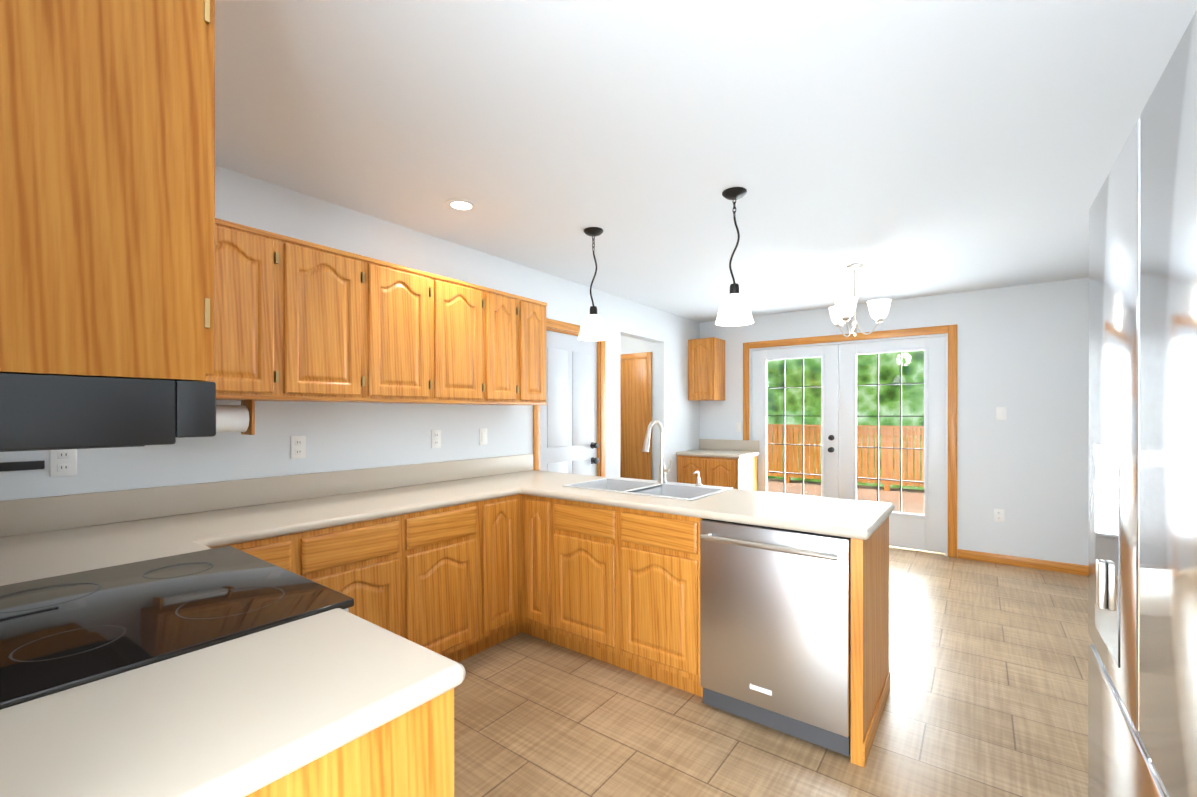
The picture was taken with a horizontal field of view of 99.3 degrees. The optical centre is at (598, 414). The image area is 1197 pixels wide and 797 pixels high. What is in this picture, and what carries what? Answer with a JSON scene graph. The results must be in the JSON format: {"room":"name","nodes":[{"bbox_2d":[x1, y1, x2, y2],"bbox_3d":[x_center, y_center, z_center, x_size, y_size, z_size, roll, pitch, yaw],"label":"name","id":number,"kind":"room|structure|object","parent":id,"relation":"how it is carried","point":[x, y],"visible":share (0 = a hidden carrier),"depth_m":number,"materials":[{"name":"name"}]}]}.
{"room":"kitchen","nodes":[
{"label":"kitchen","id":0,"kind":"room"},
{"bbox_2d":[0,165,699,500],"bbox_3d":[-1.027,0.102,3.420,0.120,2.500,7.740,0,0,37],"label":"wall","id":1,"kind":"structure","parent":0,"point":[341,436],"depth_m":2.96,"materials":[{"name":"white paint"}]},
{"bbox_2d":[0,460,44,471],"bbox_3d":[-2.162,0.188,1.796,0.012,0.032,0.280,0,0,37],"label":"knife strip","id":2,"kind":"object","parent":1,"relation":"attached to","point":[21,465],"visible":1,"depth_m":1.86,"materials":[{"name":"black metal"}]},
{"bbox_2d":[50,449,76,476],"bbox_3d":[-2.050,0.179,1.949,0.007,0.116,0.072,0,0,37],"label":"electrical outlet","id":3,"kind":"object","parent":1,"relation":"attached to","point":[63,462],"visible":0.88,"depth_m":1.95,"materials":[{"name":"white plastic"}]},
{"bbox_2d":[205,218,284,400],"bbox_3d":[-1.658,-0.432,2.186,0.347,0.730,0.391,0,0,37],"label":"upper cabinet","id":4,"kind":"object","parent":1,"relation":"attached to","point":[250,261],"depth_m":2.15,"materials":[{"name":"brown wood"}]},
{"bbox_2d":[216,400,254,434],"bbox_3d":[-1.684,0.013,2.194,0.130,0.157,0.310,0,0,37],"label":"paper towel holder","id":5,"kind":"object","parent":4,"relation":"attached to","point":[236,418],"visible":0.4,"depth_m":2.24,"materials":[{"name":"white paper"}]},
{"bbox_2d":[291,436,305,458],"bbox_3d":[-1.546,0.168,2.622,0.007,0.116,0.072,0,0,37],"label":"electrical outlet","id":6,"kind":"object","parent":1,"relation":"attached to","point":[298,446],"visible":1,"depth_m":2.62,"materials":[{"name":"white plastic"}]},
{"bbox_2d":[285,236,368,402],"bbox_3d":[-1.424,-0.432,2.499,0.347,0.730,0.390,0,0,37],"label":"upper cabinet","id":7,"kind":"object","parent":1,"relation":"attached to","point":[297,320],"depth_m":2.40,"materials":[{"name":"brown wood"}]},
{"bbox_2d":[369,257,436,403],"bbox_3d":[-1.189,-0.433,2.811,0.347,0.730,0.391,0,0,37],"label":"upper cabinet","id":8,"kind":"object","parent":1,"relation":"attached to","point":[402,299],"depth_m":2.71,"materials":[{"name":"brown wood"}]},
{"bbox_2d":[431,430,440,447],"bbox_3d":[-1.048,0.157,3.286,0.007,0.116,0.072,0,0,37],"label":"electrical outlet","id":9,"kind":"object","parent":1,"relation":"attached to","point":[435,438],"visible":1,"depth_m":3.28,"materials":[{"name":"white plastic"}]},
{"bbox_2d":[437,275,488,404],"bbox_3d":[-0.958,-0.433,3.120,0.347,0.730,0.381,0,0,37],"label":"upper cabinet","id":10,"kind":"object","parent":1,"relation":"attached to","point":[462,307],"depth_m":3.03,"materials":[{"name":"brown wood"}]},
{"bbox_2d":[479,428,486,444],"bbox_3d":[-0.814,0.156,3.598,0.008,0.116,0.072,0,0,37],"label":"light switch","id":11,"kind":"object","parent":1,"relation":"attached to","point":[482,436],"visible":1,"depth_m":3.59,"materials":[{"name":"white plastic"}]},
{"bbox_2d":[489,288,520,405],"bbox_3d":[-0.757,-0.433,3.389,0.347,0.730,0.290,0,0,37],"label":"upper cabinet","id":12,"kind":"object","parent":1,"relation":"attached to","point":[504,308],"depth_m":3.30,"materials":[{"name":"brown wood"}]},
{"bbox_2d":[521,296,546,404],"bbox_3d":[-0.584,-0.434,3.620,0.347,0.730,0.288,0,0,37],"label":"upper cabinet","id":13,"kind":"object","parent":1,"relation":"attached to","point":[533,312],"depth_m":3.51,"materials":[{"name":"brown wood"}]},
{"bbox_2d":[533,318,604,476],"bbox_3d":[-0.273,0.285,4.411,0.137,2.130,0.950,0,0,37],"label":"door frame","id":14,"kind":"structure","parent":1,"relation":"attached to","point":[561,326],"depth_m":4.69,"materials":[{"name":"brown wood"}]},
{"bbox_2d":[540,330,598,475],"bbox_3d":[-0.238,0.328,4.385,0.106,2.035,0.770,0,0,37],"label":"door","id":15,"kind":"structure","parent":1,"relation":"in","point":[569,444],"depth_m":4.38,"materials":[{"name":"grey paint"}]},
{"bbox_2d":[620,335,654,479],"bbox_3d":[0.397,0.097,6.364,1.130,2.500,0.120,0,0,37],"label":"wall","id":16,"kind":"structure","parent":0,"point":[629,345],"depth_m":6.12,"materials":[{"name":"white paint"}]},
{"bbox_2d":[620,352,651,479],"bbox_3d":[0.319,0.297,6.301,0.760,2.100,0.074,0,0,37],"label":"hall door","id":17,"kind":"structure","parent":16,"relation":"in","point":[635,399],"depth_m":6.23,"materials":[{"name":"brown wood"}]},
{"bbox_2d":[215,0,1196,322],"bbox_3d":[0.101,-1.187,2.573,5.440,0.080,7.740,0,0,37],"label":"ceiling","id":18,"kind":"structure","parent":0,"point":[907,148],"depth_m":2.04,"materials":[{"name":"white paint"}]},
{"bbox_2d":[445,199,476,211],"bbox_3d":[-0.751,-1.145,2.787,0.170,0.004,0.170,0,0,37],"label":"recessed light","id":19,"kind":"object","parent":18,"relation":"in","point":[461,205],"visible":1,"depth_m":2.79,"materials":[{"name":"white paint"}]},
{"bbox_2d":[578,227,608,340],"bbox_3d":[-0.031,-0.810,3.172,0.194,0.674,0.194,0,0,37],"label":"pendant light","id":20,"kind":"object","parent":18,"relation":"hanging from","point":[593,326],"visible":1,"depth_m":3.13,"materials":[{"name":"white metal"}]},
{"bbox_2d":[715,187,753,325],"bbox_3d":[0.701,-0.810,2.624,0.194,0.674,0.194,0,0,37],"label":"pendant light","id":21,"kind":"object","parent":18,"relation":"hanging from","point":[734,309],"visible":1,"depth_m":2.58,"materials":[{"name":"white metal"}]},
{"bbox_2d":[828,264,891,336],"bbox_3d":[1.973,-0.876,3.896,0.458,0.544,0.445,0,0,37],"label":"chandelier","id":22,"kind":"object","parent":18,"relation":"hanging from","point":[842,311],"visible":1,"depth_m":3.84,"materials":[{"name":"white glass"}]},
{"bbox_2d":[454,546,1093,796],"bbox_3d":[0.101,1.383,2.576,5.440,0.060,7.740,0,0,37],"label":"floor","id":23,"kind":"structure","parent":0,"point":[988,670],"depth_m":2.26,"materials":[{"name":"tile"}]},
{"bbox_2d":[0,546,353,709],"bbox_3d":[-1.070,0.892,1.192,0.798,0.925,0.678,0,0,37],"label":"range","id":24,"kind":"object","parent":23,"relation":"on","point":[60,633],"visible":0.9,"depth_m":1.10,"materials":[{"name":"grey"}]},
{"bbox_2d":[211,532,302,576],"bbox_3d":[-1.558,0.916,2.088,0.629,0.876,0.340,0,0,37],"label":"base cabinet","id":25,"kind":"object","parent":23,"relation":"on","point":[285,551],"depth_m":1.99,"materials":[{"name":"brown wood"}]},
{"bbox_2d":[246,614,453,796],"bbox_3d":[-0.597,0.918,0.796,0.422,0.876,0.614,0,0,37],"label":"base cabinet","id":26,"kind":"object","parent":23,"relation":"on","point":[411,754],"depth_m":0.80,"materials":[{"name":"brown wood"}]},
{"bbox_2d":[303,514,406,637],"bbox_3d":[-1.315,0.915,2.413,0.629,0.876,0.470,0,0,37],"label":"base cabinet","id":27,"kind":"object","parent":23,"relation":"on","point":[365,562],"depth_m":2.27,"materials":[{"name":"brown wood"}]},
{"bbox_2d":[407,501,482,661],"bbox_3d":[-1.034,0.915,2.787,0.629,0.876,0.465,0,0,37],"label":"base cabinet","id":28,"kind":"object","parent":23,"relation":"on","point":[445,545],"depth_m":2.61,"materials":[{"name":"brown wood"}]},
{"bbox_2d":[483,494,522,649],"bbox_3d":[-0.796,0.914,3.105,0.629,0.876,0.330,0,0,37],"label":"base cabinet","id":29,"kind":"object","parent":23,"relation":"on","point":[503,516],"depth_m":2.92,"materials":[{"name":"brown wood"}]},
{"bbox_2d":[523,494,550,641],"bbox_3d":[-0.140,0.914,3.245,0.209,0.876,0.719,0,0,37],"label":"base cabinet","id":30,"kind":"object","parent":23,"relation":"on","point":[536,509],"depth_m":2.97,"materials":[{"name":"brown wood"}]},
{"bbox_2d":[0,454,894,796],"bbox_3d":[-0.398,0.393,2.093,2.480,0.169,2.929,0,0,37],"label":"countertop","id":31,"kind":"structure","parent":30,"relation":"on","point":[244,716],"depth_m":0.93,"materials":[{"name":"beige laminate"}]},
{"bbox_2d":[562,477,732,500],"bbox_3d":[0.287,0.528,3.048,0.870,0.197,0.540,0,0,37],"label":"sink","id":32,"kind":"object","parent":31,"relation":"in","point":[677,490],"visible":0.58,"depth_m":3.11,"materials":[{"name":"silver metal"}]},
{"bbox_2d":[693,471,701,485],"bbox_3d":[0.593,0.384,3.065,0.042,0.091,0.087,0,0,37],"label":"soap dispenser","id":33,"kind":"object","parent":32,"relation":"on","point":[698,482],"visible":1,"depth_m":3.07,"materials":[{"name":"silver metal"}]},
{"bbox_2d":[642,420,671,482],"bbox_3d":[0.364,0.231,3.141,0.105,0.397,0.251,0,0,37],"label":"faucet","id":34,"kind":"object","parent":31,"relation":"on","point":[662,470],"visible":1,"depth_m":3.21,"materials":[{"name":"silver metal"}]},
{"bbox_2d":[551,498,618,666],"bbox_3d":[0.128,0.915,3.044,0.460,0.876,0.719,0,0,37],"label":"base cabinet","id":35,"kind":"object","parent":23,"relation":"on","point":[617,586],"depth_m":2.75,"materials":[{"name":"brown wood"}]},
{"bbox_2d":[619,507,703,696],"bbox_3d":[0.497,0.915,2.768,0.462,0.876,0.719,0,0,37],"label":"base cabinet","id":36,"kind":"object","parent":23,"relation":"on","point":[659,553],"depth_m":2.48,"materials":[{"name":"brown wood"}]},
{"bbox_2d":[677,455,757,490],"bbox_3d":[1.380,0.911,5.916,0.739,0.875,0.618,0,0,37],"label":"base cabinet","id":37,"kind":"object","parent":23,"relation":"on","point":[742,473],"visible":0.48,"depth_m":5.66,"materials":[{"name":"brown wood"}]},
{"bbox_2d":[676,439,759,458],"bbox_3d":[1.385,0.388,5.905,0.760,0.169,0.629,0,0,37],"label":"countertop","id":38,"kind":"structure","parent":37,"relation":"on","point":[733,449],"depth_m":5.98,"materials":[{"name":"beige laminate"}]},
{"bbox_2d":[700,519,850,756],"bbox_3d":[0.902,0.918,2.398,0.621,0.870,0.743,0,0,37],"label":"dishwasher","id":39,"kind":"object","parent":23,"relation":"on","point":[775,628],"visible":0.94,"depth_m":2.12,"materials":[{"name":"silver metal"}]},
{"bbox_2d":[1088,10,1196,796],"bbox_3d":[1.090,0.468,0.428,0.902,1.775,0.866,0,0,37],"label":"refrigerator","id":40,"kind":"object","parent":23,"relation":"on","point":[1142,650],"visible":1,"depth_m":0.67,"materials":[{"name":"grey metal"}]},
{"bbox_2d":[700,277,1088,565],"bbox_3d":[2.934,0.099,5.213,4.070,2.500,0.120,0,0,37],"label":"wall","id":41,"kind":"structure","parent":0,"point":[1023,354],"depth_m":4.57,"materials":[{"name":"white paint"}]},
{"bbox_2d":[688,337,724,400],"bbox_3d":[1.304,-0.537,6.146,0.339,0.730,0.338,0,0,37],"label":"upper cabinet","id":42,"kind":"object","parent":41,"relation":"attached to","point":[706,369],"visible":1,"depth_m":6.02,"materials":[{"name":"brown wood"}]},
{"bbox_2d":[735,422,740,431],"bbox_3d":[1.667,0.148,6.082,0.072,0.116,0.008,0,0,37],"label":"light switch","id":43,"kind":"object","parent":41,"relation":"attached to","point":[737,426],"visible":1,"depth_m":6.08,"materials":[{"name":"white plastic"}]},
{"bbox_2d":[752,344,838,497],"bbox_3d":[2.190,0.287,5.725,0.941,2.083,0.103,0,0,37],"label":"door leaf","id":44,"kind":"structure","parent":41,"relation":"in","point":[829,414],"depth_m":5.67,"materials":[{"name":"white paint"}]},
{"bbox_2d":[743,324,957,557],"bbox_3d":[2.584,0.249,5.463,2.080,2.200,0.137,0,0,37],"label":"door frame","id":45,"kind":"structure","parent":41,"relation":"attached to","point":[950,331],"depth_m":4.86,"materials":[{"name":"brown wood"}]},
{"bbox_2d":[839,336,944,552],"bbox_3d":[2.960,0.288,5.177,0.941,2.083,0.057,0,0,37],"label":"door leaf","id":46,"kind":"structure","parent":41,"relation":"in","point":[926,531],"depth_m":5.07,"materials":[{"name":"white paint"}]},
{"bbox_2d":[994,509,1003,521],"bbox_3d":[3.632,0.915,4.611,0.072,0.116,0.007,0,0,37],"label":"outlet","id":47,"kind":"object","parent":41,"relation":"attached to","point":[998,515],"visible":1,"depth_m":4.61,"materials":[{"name":"white plastic"}]},
{"bbox_2d":[996,407,1005,419],"bbox_3d":[3.643,-0.010,4.601,0.072,0.116,0.008,0,0,37],"label":"light switch","id":48,"kind":"object","parent":41,"relation":"attached to","point":[1000,413],"visible":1,"depth_m":4.60,"materials":[{"name":"white plastic"}]},
{"bbox_2d":[958,549,1087,575],"bbox_3d":[3.904,1.308,4.404,1.302,0.085,0.013,0,0,37],"label":"baseboard","id":49,"kind":"structure","parent":41,"relation":"attached to","point":[1070,568],"depth_m":4.49,"materials":[{"name":"brown wood"}]},
{"bbox_3d":[-1.452,0.105,0.952,2.160,2.500,0.120,0,0,37],"label":"wall","id":50,"kind":"structure","parent":0,"visible":0},
{"bbox_2d":[0,0,214,380],"bbox_3d":[-1.165,-0.526,1.073,0.772,0.919,0.378,0,0,37],"label":"upper cabinet","id":51,"kind":"object","parent":50,"relation":"attached to","point":[107,188],"visible":0.98,"depth_m":0.87,"materials":[{"name":"brown wood"}]},
{"bbox_2d":[0,373,215,451],"bbox_3d":[-1.166,-0.003,1.075,0.767,0.124,0.376,0,0,37],"label":"range hood","id":52,"kind":"object","parent":51,"relation":"attached to","point":[47,412],"visible":1,"depth_m":0.86,"materials":[{"name":"black metal"}]},
{"label":"outside","id":53,"kind":"structure","parent":0,"visible":0},
{"bbox_2d":[767,478,940,552],"bbox_3d":[4.511,1.426,7.379,12.000,0.040,5.215,0,0,37],"label":"deck","id":54,"kind":"object","parent":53,"point":[794,485],"depth_m":9.17,"materials":[{"name":"beige wood"}]},
{"bbox_2d":[767,424,923,490],"bbox_3d":[5.798,0.804,9.047,12.058,1.200,0.130,0,0,37],"label":"railing","id":55,"kind":"object","parent":54,"relation":"on","point":[915,432],"depth_m":9.56,"materials":[{"name":"brown wood"}]},
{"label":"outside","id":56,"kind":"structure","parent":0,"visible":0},
{"bbox_2d":[767,351,923,489],"bbox_3d":[12.494,-5.169,18.023,48.000,19.000,0.100,0,0,37],"label":"trees","id":57,"kind":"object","parent":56,"point":[861,392],"depth_m":19.63,"materials":[{"name":"green plant"}]}
]}

